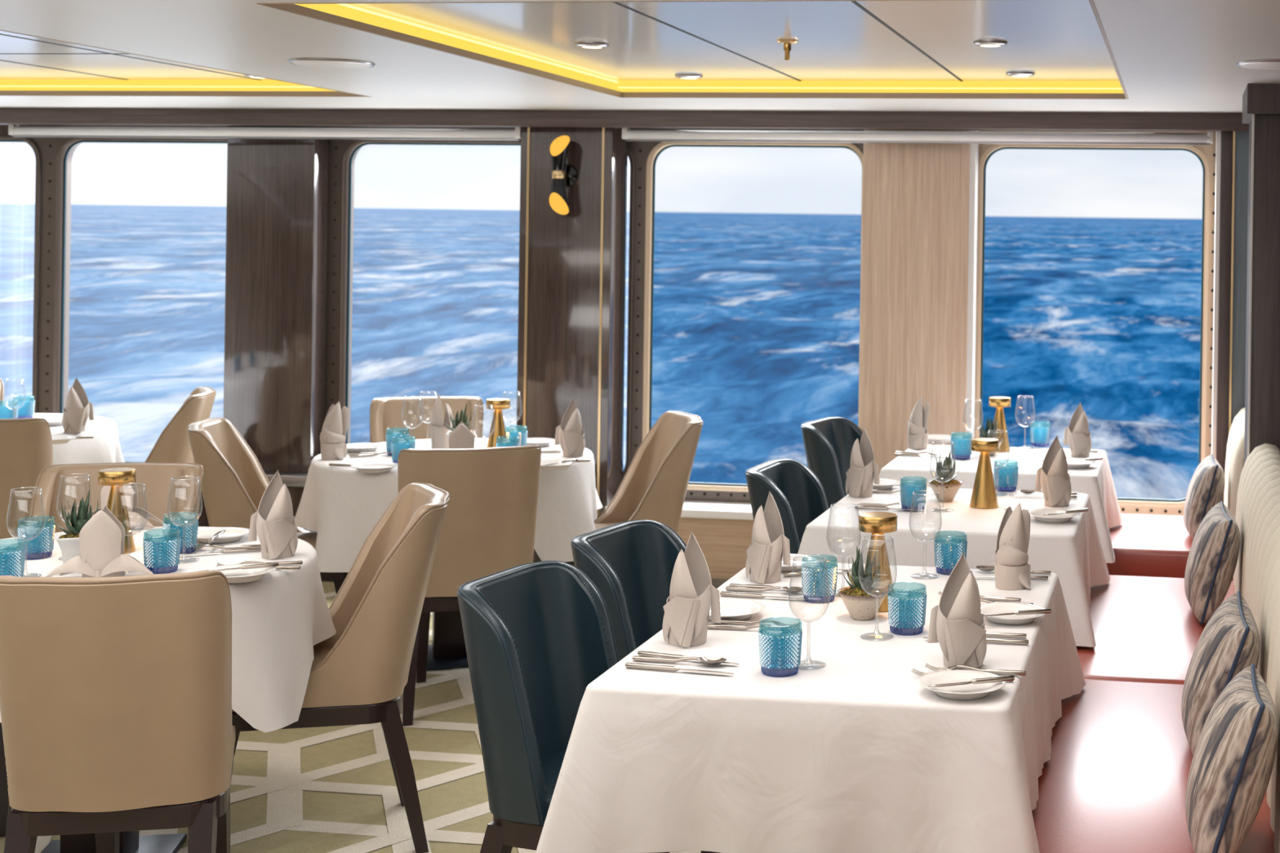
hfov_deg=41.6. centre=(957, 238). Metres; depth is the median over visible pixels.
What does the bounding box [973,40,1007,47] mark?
recessed light
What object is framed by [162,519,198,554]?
tumbler
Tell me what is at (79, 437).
knife
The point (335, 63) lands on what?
ceiling speaker
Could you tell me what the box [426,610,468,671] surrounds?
dining table
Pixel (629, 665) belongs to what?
knife
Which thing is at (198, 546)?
bowl
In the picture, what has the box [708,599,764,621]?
plate
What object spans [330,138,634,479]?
window
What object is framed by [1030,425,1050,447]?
tumbler
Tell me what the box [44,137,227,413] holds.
window
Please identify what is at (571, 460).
butter knife
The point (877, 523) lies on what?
table lamp
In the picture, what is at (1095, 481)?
tablecloth
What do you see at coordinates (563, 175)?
wall sconce
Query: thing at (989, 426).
succulent bowl
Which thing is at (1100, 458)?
butter knife
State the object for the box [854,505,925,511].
knife
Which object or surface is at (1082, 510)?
butter knife
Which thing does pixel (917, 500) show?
tumbler
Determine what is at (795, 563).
plate
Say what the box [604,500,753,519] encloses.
trim
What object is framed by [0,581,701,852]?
floor
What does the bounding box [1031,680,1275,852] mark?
seat cushion
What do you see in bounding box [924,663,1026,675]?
fork
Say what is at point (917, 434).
folded napkin
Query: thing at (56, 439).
plate
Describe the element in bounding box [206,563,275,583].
plate
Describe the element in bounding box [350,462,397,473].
plate
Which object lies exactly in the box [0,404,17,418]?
tumbler
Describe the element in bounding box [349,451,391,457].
spoon
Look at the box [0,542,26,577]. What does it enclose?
tumbler
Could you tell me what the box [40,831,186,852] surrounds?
dining table
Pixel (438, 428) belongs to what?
folded napkin
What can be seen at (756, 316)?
sea
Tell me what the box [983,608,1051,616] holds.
butter knife
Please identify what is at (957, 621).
folded napkin
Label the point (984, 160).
window
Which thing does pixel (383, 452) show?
bowl
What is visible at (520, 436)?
tumbler
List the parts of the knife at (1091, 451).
handle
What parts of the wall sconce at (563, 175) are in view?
lamp shade, lamp shade, wall plate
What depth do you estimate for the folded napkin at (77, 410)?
6.46 m
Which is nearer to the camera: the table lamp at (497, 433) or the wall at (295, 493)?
the table lamp at (497, 433)
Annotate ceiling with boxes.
[0,0,1279,112]
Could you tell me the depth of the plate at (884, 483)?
5.33 m
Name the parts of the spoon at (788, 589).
handle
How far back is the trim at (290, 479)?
7.25 m
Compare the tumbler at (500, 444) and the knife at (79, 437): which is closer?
the tumbler at (500, 444)
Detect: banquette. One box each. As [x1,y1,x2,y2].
[1031,443,1279,852]
[1106,407,1244,580]
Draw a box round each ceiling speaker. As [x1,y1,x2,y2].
[288,57,375,68]
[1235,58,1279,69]
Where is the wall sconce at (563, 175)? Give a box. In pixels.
[548,135,577,214]
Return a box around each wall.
[0,124,1216,515]
[197,486,333,582]
[677,517,753,579]
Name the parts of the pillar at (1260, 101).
crown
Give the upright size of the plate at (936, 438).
0.020 m
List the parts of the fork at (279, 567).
handle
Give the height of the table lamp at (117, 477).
0.205 m
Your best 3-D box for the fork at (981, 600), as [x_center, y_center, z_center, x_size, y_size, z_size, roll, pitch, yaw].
[0.074,0.810,3.638,0.190,0.015,0.023,1,0,7]
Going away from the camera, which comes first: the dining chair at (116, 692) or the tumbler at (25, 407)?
the dining chair at (116, 692)
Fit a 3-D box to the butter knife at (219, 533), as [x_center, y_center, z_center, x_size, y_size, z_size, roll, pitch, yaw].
[-1.905,0.763,4.194,0.017,0.010,0.165,1,0,-12]
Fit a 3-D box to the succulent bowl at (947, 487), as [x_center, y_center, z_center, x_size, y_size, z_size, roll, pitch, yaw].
[-0.038,0.740,5.094,0.107,0.154,0.107,1,0,-32]
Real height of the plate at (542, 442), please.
0.020 m
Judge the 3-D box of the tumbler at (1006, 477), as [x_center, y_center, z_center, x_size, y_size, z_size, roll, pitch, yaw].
[0.157,0.772,5.322,0.083,0.095,0.083,1,0,-31]
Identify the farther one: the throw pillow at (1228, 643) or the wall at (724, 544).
the wall at (724, 544)
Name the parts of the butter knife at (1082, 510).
blade, handle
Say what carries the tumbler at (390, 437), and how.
on the tablecloth at (344, 504)
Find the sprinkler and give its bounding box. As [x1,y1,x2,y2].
[776,38,798,60]
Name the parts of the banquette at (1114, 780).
backrest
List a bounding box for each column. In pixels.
[223,125,328,473]
[516,127,627,562]
[859,129,978,474]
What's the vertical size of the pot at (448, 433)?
0.083 m
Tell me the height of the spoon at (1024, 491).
0.015 m
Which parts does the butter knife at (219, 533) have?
handle, blade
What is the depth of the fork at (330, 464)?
5.62 m
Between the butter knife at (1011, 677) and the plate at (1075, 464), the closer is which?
the butter knife at (1011, 677)
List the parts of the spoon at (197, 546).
handle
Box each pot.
[54,532,79,564]
[445,430,475,439]
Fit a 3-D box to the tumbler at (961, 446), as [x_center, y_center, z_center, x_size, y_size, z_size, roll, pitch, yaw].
[0.013,0.770,6.070,0.083,0.095,0.083,1,0,-30]
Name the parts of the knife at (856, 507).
handle, blade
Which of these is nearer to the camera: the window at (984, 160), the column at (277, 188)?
the window at (984, 160)
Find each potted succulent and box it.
[50,488,98,564]
[444,403,475,439]
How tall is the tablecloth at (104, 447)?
0.369 m
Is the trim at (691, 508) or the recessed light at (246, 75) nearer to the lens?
the recessed light at (246, 75)
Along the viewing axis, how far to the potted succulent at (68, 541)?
3.86 m
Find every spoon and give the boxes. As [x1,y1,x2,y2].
[188,544,260,550]
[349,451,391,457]
[632,655,726,665]
[725,586,802,593]
[857,502,900,506]
[974,565,1050,574]
[986,632,1026,638]
[1018,489,1076,495]
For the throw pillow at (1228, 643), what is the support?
on the banquette at (1114, 780)
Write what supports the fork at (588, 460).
on the tablecloth at (344, 504)
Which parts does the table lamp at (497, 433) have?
lamp shade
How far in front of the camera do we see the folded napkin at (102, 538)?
3.76 m
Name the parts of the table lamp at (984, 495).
lamp shade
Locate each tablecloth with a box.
[0,526,336,733]
[32,413,124,465]
[294,437,602,572]
[535,562,1085,852]
[797,486,1110,647]
[879,444,1122,563]
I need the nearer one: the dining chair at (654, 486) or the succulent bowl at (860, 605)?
the succulent bowl at (860, 605)
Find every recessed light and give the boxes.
[244,74,264,78]
[575,41,608,48]
[675,73,702,79]
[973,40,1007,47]
[1005,71,1035,77]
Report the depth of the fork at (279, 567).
3.91 m
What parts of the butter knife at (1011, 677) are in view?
blade, handle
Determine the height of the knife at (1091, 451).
0.010 m
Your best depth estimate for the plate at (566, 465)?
5.65 m
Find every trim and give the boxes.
[0,107,1248,131]
[264,471,307,487]
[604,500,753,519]
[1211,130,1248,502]
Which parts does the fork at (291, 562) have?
handle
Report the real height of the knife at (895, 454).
0.010 m
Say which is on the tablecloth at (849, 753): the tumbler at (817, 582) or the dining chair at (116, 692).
the tumbler at (817, 582)
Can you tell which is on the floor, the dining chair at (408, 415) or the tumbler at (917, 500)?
the dining chair at (408, 415)
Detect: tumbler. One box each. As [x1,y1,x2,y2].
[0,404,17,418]
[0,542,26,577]
[12,399,35,418]
[17,523,55,559]
[142,535,181,573]
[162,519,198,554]
[385,432,408,455]
[391,440,416,462]
[495,440,519,447]
[506,430,527,446]
[758,626,802,676]
[800,562,837,603]
[887,590,927,635]
[899,482,927,511]
[933,533,967,574]
[950,435,972,459]
[993,464,1018,491]
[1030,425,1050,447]
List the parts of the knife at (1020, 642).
handle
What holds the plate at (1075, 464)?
on the tablecloth at (1095, 481)
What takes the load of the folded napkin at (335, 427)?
on the tablecloth at (344, 504)
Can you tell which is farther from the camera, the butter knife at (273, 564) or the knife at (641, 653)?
the butter knife at (273, 564)
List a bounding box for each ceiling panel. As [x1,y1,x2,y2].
[0,29,370,97]
[256,0,1128,98]
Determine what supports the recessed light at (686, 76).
attached to the ceiling panel at (870, 49)
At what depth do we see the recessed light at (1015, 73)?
5.82 m
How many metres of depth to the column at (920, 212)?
6.95 m
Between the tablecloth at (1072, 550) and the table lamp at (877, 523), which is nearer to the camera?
the table lamp at (877, 523)
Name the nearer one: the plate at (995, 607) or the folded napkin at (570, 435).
the plate at (995, 607)
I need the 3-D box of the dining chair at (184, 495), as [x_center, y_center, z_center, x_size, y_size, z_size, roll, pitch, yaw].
[-2.380,1.095,4.496,0.446,0.879,0.596,1,0,-9]
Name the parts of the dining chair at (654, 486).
seat frame, seat, backrest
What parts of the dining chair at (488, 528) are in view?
leg, leg, seat frame, backrest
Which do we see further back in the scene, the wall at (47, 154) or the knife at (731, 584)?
the wall at (47, 154)
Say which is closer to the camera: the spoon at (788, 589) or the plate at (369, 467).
the spoon at (788, 589)
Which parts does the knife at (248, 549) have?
blade, handle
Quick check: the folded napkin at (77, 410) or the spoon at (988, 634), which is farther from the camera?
the folded napkin at (77, 410)
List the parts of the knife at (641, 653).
handle, blade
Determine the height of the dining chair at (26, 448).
0.879 m
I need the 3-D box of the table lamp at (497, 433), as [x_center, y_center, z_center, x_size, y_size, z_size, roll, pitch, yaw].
[-1.683,0.690,5.973,0.088,0.205,0.088,1,0,38]
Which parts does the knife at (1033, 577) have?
blade, handle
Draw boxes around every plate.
[44,417,62,426]
[51,435,76,444]
[196,527,249,543]
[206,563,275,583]
[346,442,383,453]
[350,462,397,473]
[526,437,555,447]
[540,459,577,470]
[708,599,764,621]
[781,553,817,572]
[872,478,901,489]
[918,670,1005,700]
[928,434,956,443]
[980,602,1046,625]
[1027,508,1079,523]
[1066,457,1096,468]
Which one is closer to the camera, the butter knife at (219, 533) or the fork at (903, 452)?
the butter knife at (219, 533)
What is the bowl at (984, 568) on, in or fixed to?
on the spoon at (984, 568)
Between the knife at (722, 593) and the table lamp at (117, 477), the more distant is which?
the table lamp at (117, 477)
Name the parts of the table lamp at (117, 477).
lamp shade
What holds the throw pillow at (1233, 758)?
on the banquette at (1114, 780)
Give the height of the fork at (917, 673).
0.015 m
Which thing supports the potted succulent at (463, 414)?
on the tablecloth at (344, 504)
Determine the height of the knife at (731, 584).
0.010 m
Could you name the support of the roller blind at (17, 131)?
attached to the ceiling trim at (691, 119)
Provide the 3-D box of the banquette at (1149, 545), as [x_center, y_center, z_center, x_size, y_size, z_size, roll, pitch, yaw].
[0.859,1.126,6.307,0.728,0.913,0.791,1,0,8]
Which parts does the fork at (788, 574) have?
handle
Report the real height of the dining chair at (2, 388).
0.879 m
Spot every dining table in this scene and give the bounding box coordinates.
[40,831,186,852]
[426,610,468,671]
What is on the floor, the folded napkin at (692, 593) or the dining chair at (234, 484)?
the dining chair at (234, 484)
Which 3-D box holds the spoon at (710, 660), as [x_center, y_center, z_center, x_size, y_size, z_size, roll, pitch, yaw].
[-0.530,0.801,3.107,0.186,0.015,0.035,1,0,10]
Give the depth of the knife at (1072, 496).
5.17 m
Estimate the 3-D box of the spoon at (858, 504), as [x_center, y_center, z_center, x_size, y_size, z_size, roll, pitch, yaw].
[-0.212,0.806,4.949,0.186,0.015,0.035,1,0,4]
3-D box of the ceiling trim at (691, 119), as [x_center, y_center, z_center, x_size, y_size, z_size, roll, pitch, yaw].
[-2.434,-0.540,7.171,7.620,0.092,0.090,1,0,8]
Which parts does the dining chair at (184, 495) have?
leg, backrest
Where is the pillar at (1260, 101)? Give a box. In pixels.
[1242,83,1279,464]
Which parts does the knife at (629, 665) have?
handle, blade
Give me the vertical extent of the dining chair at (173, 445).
0.879 m
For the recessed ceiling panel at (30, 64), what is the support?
attached to the ceiling
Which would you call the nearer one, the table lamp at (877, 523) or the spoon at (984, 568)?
the table lamp at (877, 523)
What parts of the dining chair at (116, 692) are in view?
leg, leg, seat frame, leg, leg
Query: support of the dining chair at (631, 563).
on the floor
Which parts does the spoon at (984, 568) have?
handle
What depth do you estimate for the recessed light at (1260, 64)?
4.75 m
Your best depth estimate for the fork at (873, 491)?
5.21 m
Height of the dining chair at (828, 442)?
0.842 m
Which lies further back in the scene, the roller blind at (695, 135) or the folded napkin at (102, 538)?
the roller blind at (695, 135)
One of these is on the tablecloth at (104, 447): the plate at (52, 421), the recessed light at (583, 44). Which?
the plate at (52, 421)
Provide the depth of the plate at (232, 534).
4.29 m
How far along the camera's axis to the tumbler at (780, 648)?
3.03 m
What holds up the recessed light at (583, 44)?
attached to the ceiling panel at (870, 49)
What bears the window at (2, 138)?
in the wall at (47, 154)
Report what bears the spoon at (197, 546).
on the tablecloth at (278, 618)
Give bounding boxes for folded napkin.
[44,505,153,577]
[62,377,94,432]
[92,483,163,529]
[248,470,297,559]
[320,401,349,460]
[429,393,453,448]
[448,421,475,448]
[554,398,585,457]
[662,531,720,647]
[745,491,790,583]
[845,428,879,497]
[907,396,929,449]
[927,552,986,670]
[994,502,1031,590]
[1034,435,1071,506]
[1062,402,1091,457]
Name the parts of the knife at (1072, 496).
blade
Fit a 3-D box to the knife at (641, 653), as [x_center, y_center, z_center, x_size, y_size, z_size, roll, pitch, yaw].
[-0.516,0.804,3.128,0.215,0.010,0.014,1,0,18]
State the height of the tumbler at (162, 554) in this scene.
0.095 m
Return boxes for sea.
[0,203,1202,499]
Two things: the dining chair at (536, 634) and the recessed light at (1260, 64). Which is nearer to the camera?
the dining chair at (536, 634)
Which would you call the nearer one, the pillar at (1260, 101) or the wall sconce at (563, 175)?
the pillar at (1260, 101)
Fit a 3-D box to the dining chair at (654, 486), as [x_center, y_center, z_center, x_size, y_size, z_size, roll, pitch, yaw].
[-1.268,1.112,6.124,0.596,0.879,0.446,1,0,-23]
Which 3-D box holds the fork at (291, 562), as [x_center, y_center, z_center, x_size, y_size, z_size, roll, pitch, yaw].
[-1.685,0.784,3.943,0.190,0.015,0.023,1,0,-20]
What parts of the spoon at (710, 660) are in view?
handle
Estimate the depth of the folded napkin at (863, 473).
5.13 m
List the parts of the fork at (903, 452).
handle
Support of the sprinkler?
attached to the ceiling panel at (870, 49)
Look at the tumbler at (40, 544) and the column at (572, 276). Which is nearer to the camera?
the tumbler at (40, 544)
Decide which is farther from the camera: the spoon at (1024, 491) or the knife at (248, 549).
the spoon at (1024, 491)
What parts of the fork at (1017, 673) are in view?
handle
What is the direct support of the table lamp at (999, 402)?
on the tablecloth at (1095, 481)
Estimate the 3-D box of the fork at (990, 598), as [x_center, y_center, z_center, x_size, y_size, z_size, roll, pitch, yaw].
[0.049,0.810,3.694,0.190,0.015,0.023,1,0,12]
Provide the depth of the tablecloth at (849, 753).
2.91 m
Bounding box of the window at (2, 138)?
[0,135,40,413]
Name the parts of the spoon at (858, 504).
handle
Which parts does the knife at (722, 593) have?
handle, blade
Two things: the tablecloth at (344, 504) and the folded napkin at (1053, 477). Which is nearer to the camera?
the folded napkin at (1053, 477)
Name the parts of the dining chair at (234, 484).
backrest, seat, seat frame, leg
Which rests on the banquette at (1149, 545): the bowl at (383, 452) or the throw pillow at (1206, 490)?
the throw pillow at (1206, 490)
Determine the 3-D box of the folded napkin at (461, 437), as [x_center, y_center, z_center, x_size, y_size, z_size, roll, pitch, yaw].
[-1.723,0.713,5.665,0.225,0.159,0.080,1,0,-20]
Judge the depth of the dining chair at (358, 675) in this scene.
4.08 m
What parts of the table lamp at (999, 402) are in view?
lamp shade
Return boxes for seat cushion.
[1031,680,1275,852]
[1075,575,1235,684]
[1106,513,1232,580]
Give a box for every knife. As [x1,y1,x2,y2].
[72,435,93,439]
[180,546,261,555]
[207,529,226,543]
[210,562,279,571]
[348,452,386,455]
[541,450,560,453]
[545,457,577,465]
[625,662,733,674]
[637,650,738,664]
[720,591,804,599]
[729,583,773,588]
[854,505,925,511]
[894,453,945,457]
[923,636,1028,644]
[928,675,1014,687]
[974,575,1048,580]
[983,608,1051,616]
[1008,495,1076,498]
[1042,449,1097,453]
[1044,508,1088,515]
[1066,457,1102,462]
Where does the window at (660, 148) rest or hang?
in the wall at (47, 154)
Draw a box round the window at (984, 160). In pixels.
[974,143,1215,513]
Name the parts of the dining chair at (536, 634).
leg, backrest, seat, seat frame, leg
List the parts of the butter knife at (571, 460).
blade, handle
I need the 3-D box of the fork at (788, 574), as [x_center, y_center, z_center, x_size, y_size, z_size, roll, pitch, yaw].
[-0.330,0.804,3.950,0.190,0.015,0.023,1,0,-23]
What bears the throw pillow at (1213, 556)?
on the banquette at (1114, 780)
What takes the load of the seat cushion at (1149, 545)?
on the banquette at (1149, 545)
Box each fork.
[214,564,300,569]
[217,560,302,565]
[328,462,354,466]
[577,458,590,462]
[707,623,797,630]
[713,618,800,627]
[783,568,851,577]
[872,489,900,493]
[895,451,943,455]
[911,668,1013,681]
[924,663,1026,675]
[937,591,1021,602]
[980,599,1033,604]
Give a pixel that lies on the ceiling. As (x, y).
(1170, 55)
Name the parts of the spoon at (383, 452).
handle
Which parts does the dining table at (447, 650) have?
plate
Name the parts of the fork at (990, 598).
handle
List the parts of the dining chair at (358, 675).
leg, seat frame, seat, backrest, leg, leg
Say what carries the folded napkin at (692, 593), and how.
on the tablecloth at (849, 753)
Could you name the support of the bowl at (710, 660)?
on the spoon at (710, 660)
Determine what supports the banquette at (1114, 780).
on the floor
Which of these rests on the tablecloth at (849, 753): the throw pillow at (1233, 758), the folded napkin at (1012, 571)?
the folded napkin at (1012, 571)
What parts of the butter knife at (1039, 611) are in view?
blade, handle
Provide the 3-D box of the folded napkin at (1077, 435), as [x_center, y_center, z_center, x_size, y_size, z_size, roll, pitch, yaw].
[0.454,0.722,6.191,0.107,0.203,0.086,1,0,3]
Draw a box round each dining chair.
[0,378,4,405]
[0,417,53,539]
[0,462,203,837]
[0,569,235,852]
[145,386,216,463]
[186,417,348,594]
[231,482,449,852]
[369,395,483,443]
[397,444,541,726]
[457,560,719,852]
[565,410,702,565]
[570,519,686,661]
[745,458,829,554]
[800,417,862,507]
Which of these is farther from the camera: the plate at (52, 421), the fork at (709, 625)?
the plate at (52, 421)
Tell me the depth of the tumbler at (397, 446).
5.68 m
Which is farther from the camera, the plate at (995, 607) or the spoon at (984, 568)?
the spoon at (984, 568)
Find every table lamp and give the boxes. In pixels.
[97,467,136,554]
[485,398,510,448]
[858,511,897,612]
[969,437,999,508]
[988,396,1010,452]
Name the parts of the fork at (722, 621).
handle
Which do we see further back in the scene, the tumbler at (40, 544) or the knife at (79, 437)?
the knife at (79, 437)
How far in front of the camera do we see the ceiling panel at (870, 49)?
5.03 m
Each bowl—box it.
[188,544,225,550]
[373,451,391,456]
[674,656,726,665]
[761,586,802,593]
[838,545,888,620]
[884,502,900,506]
[928,451,962,502]
[974,565,994,571]
[978,413,1003,455]
[1018,489,1043,493]
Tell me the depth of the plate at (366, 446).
6.05 m
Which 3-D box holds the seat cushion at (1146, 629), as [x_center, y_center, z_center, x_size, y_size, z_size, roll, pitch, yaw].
[0.567,1.190,4.815,0.555,0.127,1.314,1,0,8]
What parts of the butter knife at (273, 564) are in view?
blade, handle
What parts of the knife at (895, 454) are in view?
handle, blade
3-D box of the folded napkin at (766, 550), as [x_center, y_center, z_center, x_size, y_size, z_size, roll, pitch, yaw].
[-0.448,0.706,3.867,0.110,0.210,0.089,1,0,28]
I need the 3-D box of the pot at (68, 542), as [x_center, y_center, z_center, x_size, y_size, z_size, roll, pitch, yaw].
[-2.090,0.745,3.886,0.098,0.083,0.098,1,0,-24]
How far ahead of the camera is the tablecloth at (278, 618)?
3.88 m
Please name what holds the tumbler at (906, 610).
on the tablecloth at (849, 753)
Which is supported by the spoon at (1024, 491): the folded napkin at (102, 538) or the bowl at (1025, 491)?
the bowl at (1025, 491)
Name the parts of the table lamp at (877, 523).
lamp shade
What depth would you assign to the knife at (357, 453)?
5.91 m
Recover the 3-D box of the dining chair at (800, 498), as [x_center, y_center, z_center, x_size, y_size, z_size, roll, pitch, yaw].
[-0.408,1.143,5.143,0.486,0.842,0.400,1,0,12]
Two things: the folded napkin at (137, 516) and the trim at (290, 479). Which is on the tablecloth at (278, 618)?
the folded napkin at (137, 516)
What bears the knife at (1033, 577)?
on the tablecloth at (849, 753)
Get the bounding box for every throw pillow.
[1181,591,1260,755]
[1183,453,1225,540]
[1184,501,1239,624]
[1185,663,1278,852]
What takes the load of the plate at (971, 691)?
on the tablecloth at (849, 753)
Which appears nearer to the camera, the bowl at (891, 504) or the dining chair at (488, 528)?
the bowl at (891, 504)
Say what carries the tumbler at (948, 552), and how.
on the tablecloth at (849, 753)
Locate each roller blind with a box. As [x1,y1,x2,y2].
[8,124,520,140]
[622,127,1213,145]
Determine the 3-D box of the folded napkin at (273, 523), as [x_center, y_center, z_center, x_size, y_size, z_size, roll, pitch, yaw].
[-1.703,0.685,4.064,0.113,0.214,0.091,1,0,-32]
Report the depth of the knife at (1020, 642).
3.29 m
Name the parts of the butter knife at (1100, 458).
blade, handle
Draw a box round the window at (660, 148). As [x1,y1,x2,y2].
[634,141,863,497]
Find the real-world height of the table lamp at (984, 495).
0.205 m
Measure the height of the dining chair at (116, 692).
0.879 m
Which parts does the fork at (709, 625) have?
handle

